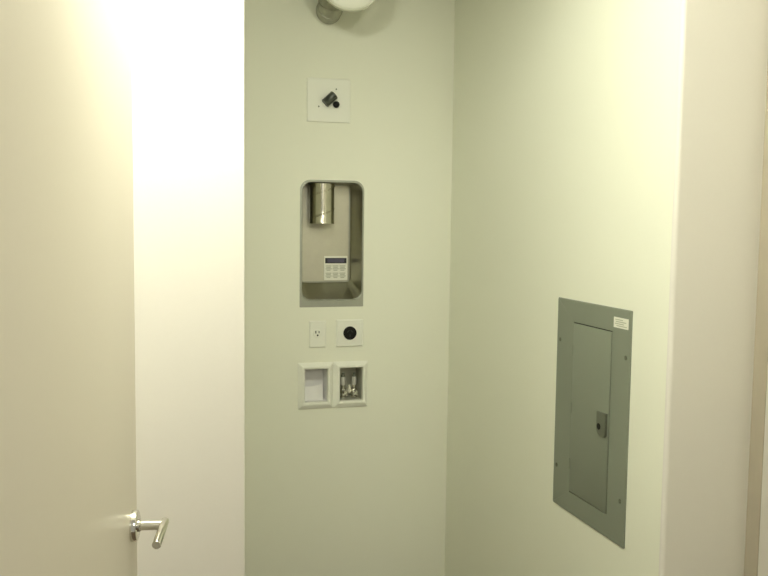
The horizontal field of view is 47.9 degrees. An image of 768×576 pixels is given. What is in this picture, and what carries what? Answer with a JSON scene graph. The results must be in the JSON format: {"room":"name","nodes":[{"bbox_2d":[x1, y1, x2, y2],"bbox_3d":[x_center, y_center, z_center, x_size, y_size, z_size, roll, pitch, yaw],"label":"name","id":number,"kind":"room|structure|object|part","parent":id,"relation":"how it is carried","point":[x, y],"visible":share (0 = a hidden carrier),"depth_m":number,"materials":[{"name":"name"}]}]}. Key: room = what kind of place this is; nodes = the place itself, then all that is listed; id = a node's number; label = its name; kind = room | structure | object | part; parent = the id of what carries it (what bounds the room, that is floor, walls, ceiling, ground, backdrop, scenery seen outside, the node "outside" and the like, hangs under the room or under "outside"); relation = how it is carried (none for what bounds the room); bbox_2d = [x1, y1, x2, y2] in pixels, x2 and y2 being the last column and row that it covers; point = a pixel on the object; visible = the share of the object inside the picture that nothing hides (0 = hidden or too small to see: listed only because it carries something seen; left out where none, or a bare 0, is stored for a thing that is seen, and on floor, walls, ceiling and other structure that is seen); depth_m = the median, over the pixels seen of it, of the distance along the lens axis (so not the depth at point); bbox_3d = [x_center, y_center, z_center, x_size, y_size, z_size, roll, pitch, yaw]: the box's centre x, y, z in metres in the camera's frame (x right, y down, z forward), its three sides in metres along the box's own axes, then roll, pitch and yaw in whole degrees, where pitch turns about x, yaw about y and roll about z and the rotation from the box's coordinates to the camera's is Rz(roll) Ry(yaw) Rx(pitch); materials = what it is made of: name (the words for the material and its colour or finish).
{"room":"laundry room","nodes":[
{"label":"laundry room","id":0,"kind":"room"},
{"bbox_2d":[244,0,454,575],"bbox_3d":[-0.273,-0.006,3.665,1.358,2.720,0.160,-1,5,-17],"label":"wall","id":1,"kind":"structure","parent":0,"point":[359,490],"depth_m":3.63,"materials":[{"name":"paint"}]},
{"bbox_2d":[309,321,325,347],"bbox_3d":[-0.276,0.192,3.592,0.072,0.112,0.009,-1,5,-17],"label":"wall outlet","id":2,"kind":"object","parent":1,"relation":"attached to","point":[317,329],"visible":1,"depth_m":3.59,"materials":[{"name":"white plastic"}]},
{"bbox_2d":[313,329,320,337],"bbox_3d":[-0.277,0.189,3.589,0.035,0.035,0.003,-1,5,-17],"label":"socket","id":3,"kind":"object","parent":2,"relation":"attached to","point":[316,332],"depth_m":3.59,"materials":[{"name":"white plastic"}]},
{"bbox_2d":[307,77,349,122],"bbox_3d":[-0.221,-0.764,3.513,0.182,0.177,0.039,-1,5,-17],"label":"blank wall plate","id":4,"kind":"object","parent":1,"relation":"attached to","point":[328,100],"visible":1,"depth_m":3.52,"materials":[{"name":"paint"}]},
{"bbox_3d":[-0.195,-0.748,3.526,0.028,0.028,0.020,-1,5,-16],"label":"knob","id":5,"kind":"part","parent":4,"relation":"part of","materials":[{"name":"black plastic"}]},
{"bbox_2d":[300,180,363,306],"bbox_3d":[-0.231,-0.187,3.636,0.271,0.524,0.119,-1,5,-17],"label":"dryer vent box","id":6,"kind":"object","parent":1,"relation":"attached to","point":[331,262],"visible":0.98,"depth_m":3.68,"materials":[{"name":"metal"}]},
{"bbox_2d":[309,183,334,223],"bbox_3d":[-0.259,-0.352,3.613,0.106,0.166,0.105,-1,5,-17],"label":"duct pipe","id":7,"kind":"object","parent":6,"relation":"attached to","point":[321,197],"visible":1,"depth_m":3.57,"materials":[{"name":"silver metal"}]},
{"bbox_2d":[325,265,345,277],"bbox_3d":[-0.208,-0.070,3.713,0.089,0.053,0.001,-1,5,-16],"label":"print","id":8,"kind":"object","parent":6,"relation":"attached to","point":[331,271],"depth_m":3.71},
{"bbox_2d":[298,361,367,409],"bbox_3d":[-0.225,0.404,3.668,0.298,0.194,0.098,-1,5,-17],"label":"washer outlet box","id":9,"kind":"object","parent":1,"relation":"attached to","point":[344,383],"visible":1,"depth_m":3.64,"materials":[{"name":"white plastic"}]},
{"bbox_3d":[-0.286,0.408,3.607,0.147,0.194,0.018,-1,5,-16],"label":"drain frame","id":10,"kind":"part","parent":9,"relation":"part of","materials":[{"name":"white plastic"}]},
{"bbox_3d":[-0.149,0.430,3.691,0.024,0.042,0.020,-1,5,-16],"label":"cross lever","id":11,"kind":"part","parent":9,"relation":"part of","materials":[{"name":"silver metal"}]},
{"bbox_3d":[-0.142,0.406,3.650,0.150,0.194,0.018,-1,5,-16],"label":"valve frame","id":12,"kind":"part","parent":9,"relation":"part of","materials":[{"name":"white plastic"}]},
{"bbox_2d":[336,319,362,346],"bbox_3d":[-0.143,0.189,3.630,0.116,0.115,0.011,-1,5,-17],"label":"dryer outlet","id":13,"kind":"object","parent":1,"relation":"attached to","point":[349,332],"visible":1,"depth_m":3.63,"materials":[{"name":"white plastic"}]},
{"bbox_2d":[343,326,356,339],"bbox_3d":[-0.143,0.189,3.627,0.056,0.056,0.005,-1,5,-16],"label":"socket","id":14,"kind":"object","parent":13,"relation":"attached to","point":[349,332],"depth_m":3.63,"materials":[{"name":"black plastic"}]},
{"bbox_2d":[131,0,767,575],"bbox_3d":[-0.214,0.129,1.993,2.720,2.720,0.100,-1,5,-17],"label":"wall","id":15,"kind":"structure","parent":0,"point":[188,55],"depth_m":1.92,"materials":[{"name":"white paint"}]},
{"bbox_2d":[744,66,767,575],"bbox_3d":[0.994,0.121,2.273,0.002,2.720,0.050,-1,5,-17],"label":"trim","id":16,"kind":"structure","parent":15,"relation":"attached to","point":[760,367],"depth_m":2.28,"materials":[{"name":"beige paint"}]},
{"bbox_2d":[445,0,680,575],"bbox_3d":[0.567,0.056,3.009,0.120,2.720,1.581,-1,5,-17],"label":"wall","id":17,"kind":"structure","parent":0,"point":[564,111],"depth_m":2.89,"materials":[{"name":"paint"}]},
{"bbox_2d":[553,297,632,548],"bbox_3d":[0.617,0.384,2.617,0.016,0.676,0.425,-1,5,-17],"label":"electrical panel","id":18,"kind":"object","parent":17,"relation":"attached to","point":[594,341],"visible":1,"depth_m":2.59,"materials":[{"name":"metal"}]},
{"bbox_3d":[0.622,0.384,2.613,0.005,0.534,0.219,-1,5,-16],"label":"panel door","id":19,"kind":"part","parent":18,"relation":"part of","materials":[{"name":"metal"}]},
{"bbox_2d":[615,319,626,327],"bbox_3d":[0.668,0.100,2.439,0.001,0.020,0.062,-1,5,-16],"label":"print","id":20,"kind":"object","parent":18,"relation":"attached to","point":[619,323],"depth_m":2.44},
{"bbox_3d":[1.303,0.162,1.806,0.120,2.720,1.325,-1,5,-17],"label":"wall","id":21,"kind":"structure","parent":0,"visible":0},
{"bbox_2d":[758,370,767,575],"bbox_3d":[1.044,0.120,2.288,0.102,2.720,0.050,-1,5,-17],"label":"trim","id":22,"kind":"structure","parent":21,"relation":"attached to","point":[763,538],"depth_m":2.29,"materials":[{"name":"white paint"}]},
{"bbox_3d":[0.156,0.235,0.715,2.940,2.720,0.120,-1,5,-17],"label":"doorway","id":23,"kind":"structure","parent":0,"visible":0},
{"bbox_2d":[0,0,168,575],"bbox_3d":[-0.373,0.490,1.104,0.098,2.122,0.850,0,5,-7],"label":"door","id":24,"kind":"structure","parent":23,"relation":"attached to","point":[68,496],"depth_m":1.01,"materials":[{"name":"paint"}]},
{"bbox_3d":[-0.371,0.407,1.438,0.014,0.016,0.106,0,5,-7],"label":"lever","id":25,"kind":"part","parent":24,"relation":"part of","materials":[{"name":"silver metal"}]},
{"bbox_3d":[-0.247,-1.288,2.016,3.100,0.100,3.200,-1,5,-17],"label":"ceiling","id":26,"kind":"structure","parent":0,"visible":0},
{"bbox_2d":[316,0,375,23],"bbox_3d":[-0.157,-1.192,3.334,0.248,0.299,0.345,-1,5,-17],"label":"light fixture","id":27,"kind":"object","parent":26,"relation":"attached to","point":[327,11],"visible":1,"depth_m":3.40,"materials":[{"name":"white glass"}]}
]}

